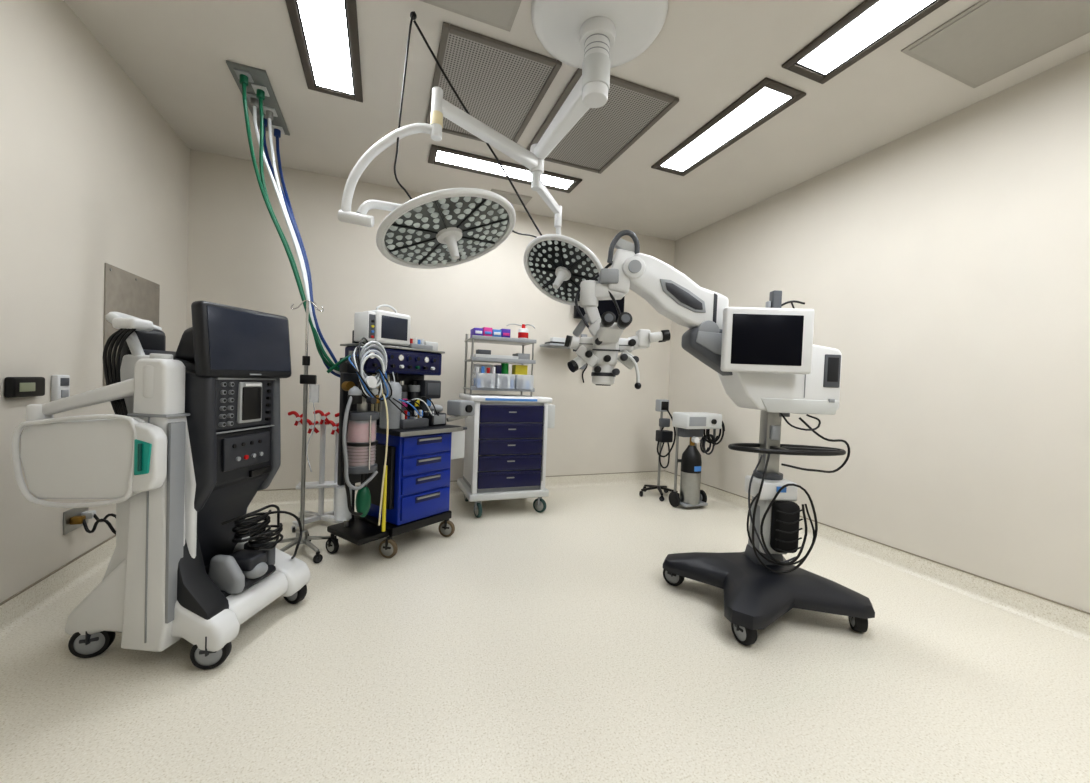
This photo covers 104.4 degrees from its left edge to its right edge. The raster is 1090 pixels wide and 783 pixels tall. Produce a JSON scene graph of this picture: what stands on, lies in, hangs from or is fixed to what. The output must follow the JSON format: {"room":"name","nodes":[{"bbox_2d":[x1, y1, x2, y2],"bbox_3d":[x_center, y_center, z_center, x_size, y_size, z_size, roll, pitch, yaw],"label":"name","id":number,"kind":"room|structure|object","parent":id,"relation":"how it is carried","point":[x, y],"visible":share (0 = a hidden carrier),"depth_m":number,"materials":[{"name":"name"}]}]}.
{"room":"operating room","nodes":[
{"label":"operating room","id":0,"kind":"room"},
{"bbox_2d":[0,0,189,602],"bbox_3d":[-1.905,-0.394,0.579,0.100,3.000,6.478,2,1,-21],"label":"wall","id":1,"kind":"structure","parent":0,"point":[92,175],"depth_m":2.15,"materials":[{"name":"paint"}]},
{"bbox_2d":[4,377,44,397],"bbox_3d":[-2.362,-0.021,1.925,0.036,0.090,0.190,2,1,-21],"label":"wall thermostat","id":2,"kind":"object","parent":1,"relation":"attached to","point":[14,387],"visible":1,"depth_m":1.89,"materials":[{"name":"black plastic"}]},
{"bbox_2d":[0,535,115,640],"bbox_3d":[-1.893,1.042,0.638,0.041,0.129,6.278,2,1,-21],"label":"baseboard","id":3,"kind":"structure","parent":1,"relation":"attached to","point":[22,608],"depth_m":2.12,"materials":[{"name":"plastic"}]},
{"bbox_2d":[51,375,69,400],"bbox_3d":[-2.447,-0.017,2.139,0.034,0.135,0.090,2,1,-21],"label":"switch","id":4,"kind":"object","parent":1,"relation":"attached to","point":[60,384],"visible":0.77,"depth_m":2.11,"materials":[{"name":"white plastic"}]},
{"bbox_2d":[63,502,115,534],"bbox_3d":[-2.317,0.705,2.347,0.490,0.147,0.189,2,1,-14],"label":"outlet","id":5,"kind":"object","parent":1,"relation":"attached to","point":[74,518],"visible":0.64,"depth_m":2.26,"materials":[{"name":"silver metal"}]},
{"bbox_2d":[103,263,159,385],"bbox_3d":[-2.692,-0.404,2.775,0.014,0.720,0.640,2,1,-21],"label":"wall plate","id":6,"kind":"object","parent":1,"relation":"attached to","point":[125,292],"visible":0.41,"depth_m":2.68,"materials":[{"name":"silver metal"}]},
{"bbox_2d":[187,149,674,489],"bbox_3d":[-0.732,-0.438,4.450,4.876,3.000,0.100,2,1,-21],"label":"wall","id":7,"kind":"structure","parent":0,"point":[237,256],"depth_m":4.09,"materials":[{"name":"paint"}]},
{"bbox_2d":[248,471,664,506],"bbox_3d":[-0.761,0.998,4.417,4.876,0.129,0.041,2,1,-21],"label":"baseboard","id":8,"kind":"structure","parent":7,"relation":"attached to","point":[276,497],"depth_m":4.73,"materials":[{"name":"plastic"}]},
{"bbox_2d":[540,334,587,382],"bbox_3d":[0.251,-0.377,4.606,0.570,0.553,0.320,2,1,-21],"label":"shelf","id":9,"kind":"object","parent":7,"relation":"attached to","point":[555,342],"visible":0.62,"depth_m":4.59,"materials":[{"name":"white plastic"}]},
{"bbox_2d":[574,296,624,322],"bbox_3d":[0.606,-0.961,4.827,0.620,0.310,0.122,2,1,-21],"label":"monitor","id":10,"kind":"object","parent":7,"relation":"attached to","point":[604,306],"visible":0.35,"depth_m":4.79,"materials":[{"name":"black plastic"}]},
{"bbox_2d":[0,482,1089,782],"bbox_3d":[0.356,1.222,1.512,5.076,0.100,6.478,2,1,-21],"label":"floor","id":11,"kind":"structure","parent":0,"point":[521,644],"depth_m":1.70,"materials":[{"name":"plastic"}]},
{"bbox_2d":[12,301,309,668],"bbox_3d":[-1.614,0.352,1.904,0.772,1.471,0.699,2,1,4],"label":"console","id":12,"kind":"object","parent":11,"relation":"on","point":[192,436],"visible":1,"depth_m":1.69,"materials":[{"name":"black plastic"}]},
{"bbox_2d":[12,365,166,507],"bbox_3d":[-1.729,0.165,1.617,0.545,0.551,0.322,2,1,-21],"label":"tray","id":13,"kind":"object","parent":12,"relation":"on","point":[121,456],"depth_m":1.60,"materials":[{"name":"white plastic"}]},
{"bbox_2d":[175,301,291,377],"bbox_3d":[-1.399,-0.217,1.907,0.397,0.318,0.440,2,1,-21],"label":"monitor","id":14,"kind":"object","parent":12,"relation":"on","point":[222,341],"depth_m":1.81,"materials":[{"name":"black plastic"}]},
{"bbox_2d":[270,300,337,562],"bbox_3d":[-1.570,0.238,2.768,0.421,1.664,0.407,2,1,-21],"label":"pole","id":15,"kind":"object","parent":11,"relation":"on","point":[305,379],"visible":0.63,"depth_m":2.74,"materials":[{"name":"silver metal"}]},
{"bbox_2d":[288,410,344,531],"bbox_3d":[-1.770,0.595,3.330,0.446,0.909,0.324,2,1,-21],"label":"stand","id":16,"kind":"object","parent":11,"relation":"on","point":[330,516],"visible":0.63,"depth_m":3.31,"materials":[{"name":"white metal"}]},
{"bbox_2d":[296,481,344,488],"bbox_3d":[-1.766,0.737,3.347,0.340,0.025,0.140,2,1,-21],"label":"shelf","id":17,"kind":"object","parent":16,"relation":"attached to","point":[318,484],"depth_m":3.31,"materials":[{"name":"white metal"}]},
{"bbox_2d":[326,304,474,557],"bbox_3d":[-1.035,0.233,3.035,0.551,1.702,1.137,3,2,33],"label":"machine","id":18,"kind":"object","parent":11,"relation":"on","point":[401,454],"visible":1,"depth_m":2.88,"materials":[{"name":"blue painted metal"},{"name":"black plastic"},{"name":"clear plastic"}]},
{"bbox_2d":[363,310,410,345],"bbox_3d":[-1.137,-0.448,3.027,0.200,0.225,0.280,3,2,35],"label":"patient monitor","id":19,"kind":"object","parent":18,"relation":"on","point":[390,328],"depth_m":2.94,"materials":[{"name":"white plastic"}]},
{"bbox_2d":[340,343,444,353],"bbox_3d":[-1.095,-0.313,3.114,0.260,0.015,0.710,3,2,35],"label":"tray","id":20,"kind":"object","parent":18,"relation":"on","point":[392,347],"depth_m":3.05,"materials":[{"name":"silver metal"}]},
{"bbox_2d":[457,323,554,517],"bbox_3d":[-0.379,0.206,3.972,0.880,1.762,0.637,2,1,-21],"label":"cart","id":21,"kind":"object","parent":11,"relation":"on","point":[506,434],"visible":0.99,"depth_m":3.75,"materials":[{"name":"white metal"}]},
{"bbox_2d":[464,359,526,364],"bbox_3d":[-0.436,-0.280,4.004,0.600,0.012,0.380,2,1,-21],"label":"shelf","id":22,"kind":"object","parent":21,"relation":"attached to","point":[503,361],"depth_m":3.86,"materials":[{"name":"silver metal"}]},
{"bbox_2d":[464,338,531,345],"bbox_3d":[-0.429,-0.470,4.000,0.600,0.012,0.380,2,1,-21],"label":"shelf","id":23,"kind":"object","parent":21,"relation":"attached to","point":[506,341],"depth_m":3.89,"materials":[{"name":"silver metal"}]},
{"bbox_2d":[501,363,508,373],"bbox_3d":[-0.378,-0.213,3.975,0.070,0.100,0.070,2,1,-21],"label":"bottle","id":24,"kind":"object","parent":21,"relation":"on","point":[505,366],"depth_m":3.94,"materials":[{"name":"plastic"}]},
{"bbox_2d":[513,353,529,359],"bbox_3d":[-0.228,-0.329,4.039,0.120,0.060,0.180,2,1,-21],"label":"box","id":25,"kind":"object","parent":21,"relation":"attached to","point":[524,356],"depth_m":3.96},
{"bbox_2d":[518,328,527,338],"bbox_3d":[-0.207,-0.534,4.029,0.096,0.128,0.096,2,1,-21],"label":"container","id":26,"kind":"object","parent":21,"relation":"on","point":[522,332],"depth_m":3.99,"materials":[{"name":"white plastic"}]},
{"bbox_2d":[639,399,678,500],"bbox_3d":[1.233,0.610,4.582,0.414,1.050,0.417,2,1,-21],"label":"stand","id":27,"kind":"object","parent":11,"relation":"on","point":[662,405],"visible":0.88,"depth_m":4.51,"materials":[{"name":"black metal"}]},
{"bbox_2d":[655,430,672,442],"bbox_3d":[1.273,0.478,4.520,0.140,0.120,0.120,2,1,-21],"label":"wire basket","id":28,"kind":"object","parent":27,"relation":"on","point":[662,436],"depth_m":4.47,"materials":[{"name":"black metal"}]},
{"bbox_2d":[669,412,724,506],"bbox_3d":[1.561,0.685,4.242,0.546,0.940,0.260,2,1,-21],"label":"cart","id":29,"kind":"object","parent":11,"relation":"on","point":[693,425],"visible":1,"depth_m":4.14,"materials":[{"name":"silver metal"}]},
{"bbox_2d":[564,230,874,644],"bbox_3d":[0.885,0.158,2.247,1.510,2.034,0.738,2,1,-13],"label":"microscope","id":30,"kind":"object","parent":11,"relation":"on","point":[767,360],"visible":1,"depth_m":2.25,"materials":[{"name":"plastic"}]},
{"bbox_2d":[564,335,570,346],"bbox_3d":[0.125,-0.279,2.342,0.036,0.066,0.064,2,1,0],"label":"cup","id":31,"kind":"object","parent":30,"relation":"on","point":[568,338],"depth_m":2.32,"materials":[{"name":"black plastic"}]},
{"bbox_2d":[661,330,670,340],"bbox_3d":[0.649,-0.303,2.283,0.048,0.064,0.060,2,1,0],"label":"cup","id":32,"kind":"object","parent":30,"relation":"on","point":[665,334],"depth_m":2.26,"materials":[{"name":"black plastic"}]},
{"bbox_2d":[721,307,814,373],"bbox_3d":[1.146,-0.263,2.187,0.442,0.333,0.055,2,1,4],"label":"monitor","id":33,"kind":"object","parent":30,"relation":"on","point":[755,340],"depth_m":2.16,"materials":[{"name":"white plastic"}]},
{"bbox_2d":[64,0,1089,240],"bbox_3d":[0.473,-1.875,1.441,5.076,0.100,6.478,2,1,-21],"label":"ceiling","id":34,"kind":"structure","parent":0,"point":[707,55],"depth_m":2.62,"materials":[{"name":"paint"}]},
{"bbox_2d":[226,60,340,377],"bbox_3d":[-1.707,-1.013,2.950,0.689,1.855,0.720,2,1,-21],"label":"gas hose","id":35,"kind":"object","parent":34,"relation":"hanging from","point":[254,85],"depth_m":2.81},
{"bbox_2d":[285,0,362,102],"bbox_3d":[-1.130,-1.894,2.163,0.320,0.016,1.220,2,1,-21],"label":"recessed light","id":36,"kind":"object","parent":34,"relation":"in","point":[325,31],"visible":1,"depth_m":2.31,"materials":[{"name":"white plastic"}]},
{"bbox_2d":[298,0,352,93],"bbox_3d":[-1.130,-1.897,2.163,0.210,0.007,1.110,2,1,-21],"label":"diffuser","id":37,"kind":"object","parent":36,"relation":"attached to","point":[324,25],"depth_m":2.30,"materials":[{"name":"white plastic"}]},
{"bbox_2d":[419,0,521,31],"bbox_3d":[-0.249,-1.852,1.642,0.520,0.008,0.970,2,1,-21],"label":"flange","id":38,"kind":"object","parent":34,"relation":"attached to","point":[518,2],"visible":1,"depth_m":2.09,"materials":[{"name":"grey metal"}]},
{"bbox_2d":[430,0,515,26],"bbox_3d":[-0.249,-1.847,1.642,0.470,0.006,0.920,2,1,-21],"label":"ceiling panel","id":39,"kind":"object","parent":34,"relation":"attached to","point":[499,12],"depth_m":2.05,"materials":[{"name":"beige paint"}]},
{"bbox_2d":[426,22,561,142],"bbox_3d":[-0.381,-1.873,2.705,0.660,0.024,0.950,2,1,-21],"label":"grille","id":40,"kind":"object","parent":34,"relation":"attached to","point":[500,84],"depth_m":2.53,"materials":[{"name":"grey metal"}]},
{"bbox_2d":[338,0,667,305],"bbox_3d":[-0.223,-1.236,2.232,1.568,1.263,1.300,2,1,-21],"label":"light","id":41,"kind":"object","parent":34,"relation":"hanging from","point":[448,227],"depth_m":2.14,"materials":[{"name":"white metal"}]},
{"bbox_2d":[428,145,581,192],"bbox_3d":[-0.324,-1.897,3.643,1.300,0.016,0.280,2,1,-21],"label":"recessed light","id":42,"kind":"object","parent":34,"relation":"in","point":[442,156],"visible":1,"depth_m":3.60,"materials":[{"name":"white plastic"}]},
{"bbox_2d":[493,191,528,204],"bbox_3d":[-0.354,-1.909,4.178,0.360,0.006,0.170,2,1,-21],"label":"ceiling panel","id":43,"kind":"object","parent":34,"relation":"attached to","point":[511,198],"depth_m":4.17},
{"bbox_2d":[491,189,531,205],"bbox_3d":[-0.354,-1.914,4.178,0.410,0.008,0.220,2,1,-21],"label":"flange","id":44,"kind":"object","parent":34,"relation":"attached to","point":[492,190],"visible":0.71,"depth_m":4.10,"materials":[{"name":"grey metal"}]},
{"bbox_2d":[527,68,678,173],"bbox_3d":[0.337,-1.853,2.999,0.690,0.024,1.020,2,1,-21],"label":"grille","id":45,"kind":"object","parent":34,"relation":"attached to","point":[604,133],"depth_m":2.93,"materials":[{"name":"grey metal"}]},
{"bbox_2d":[651,77,805,175],"bbox_3d":[1.228,-1.824,3.022,0.330,0.016,1.120,2,1,-21],"label":"recessed light","id":46,"kind":"object","parent":34,"relation":"in","point":[768,98],"visible":1,"depth_m":2.89,"materials":[{"name":"white plastic"}]},
{"bbox_2d":[782,0,949,83],"bbox_3d":[1.685,-1.779,1.838,0.330,0.016,1.220,2,1,-21],"label":"recessed light","id":47,"kind":"object","parent":34,"relation":"in","point":[872,23],"visible":1,"depth_m":2.12,"materials":[{"name":"white plastic"}]},
{"bbox_2d":[901,0,1089,87],"bbox_3d":[2.408,-1.754,1.753,0.680,0.008,1.260,2,1,-21],"label":"flange","id":48,"kind":"object","parent":34,"relation":"attached to","point":[905,50],"visible":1,"depth_m":2.21,"materials":[{"name":"grey metal"}]},
{"bbox_2d":[909,0,1089,84],"bbox_3d":[2.408,-1.749,1.753,0.630,0.006,1.210,2,1,-21],"label":"ceiling access panel","id":49,"kind":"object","parent":34,"relation":"attached to","point":[996,37],"depth_m":2.09,"materials":[{"name":"beige paint"}]},
{"bbox_2d":[665,51,1089,612],"bbox_3d":[2.734,-0.259,2.374,0.100,3.000,6.478,2,1,-21],"label":"wall","id":50,"kind":"structure","parent":0,"point":[946,263],"depth_m":2.69,"materials":[{"name":"paint"}]},
{"bbox_2d":[664,470,1089,642],"bbox_3d":[2.614,1.173,2.381,0.041,0.129,6.278,2,1,-21],"label":"baseboard","id":51,"kind":"structure","parent":50,"relation":"attached to","point":[1074,623],"depth_m":2.64,"materials":[{"name":"plastic"}]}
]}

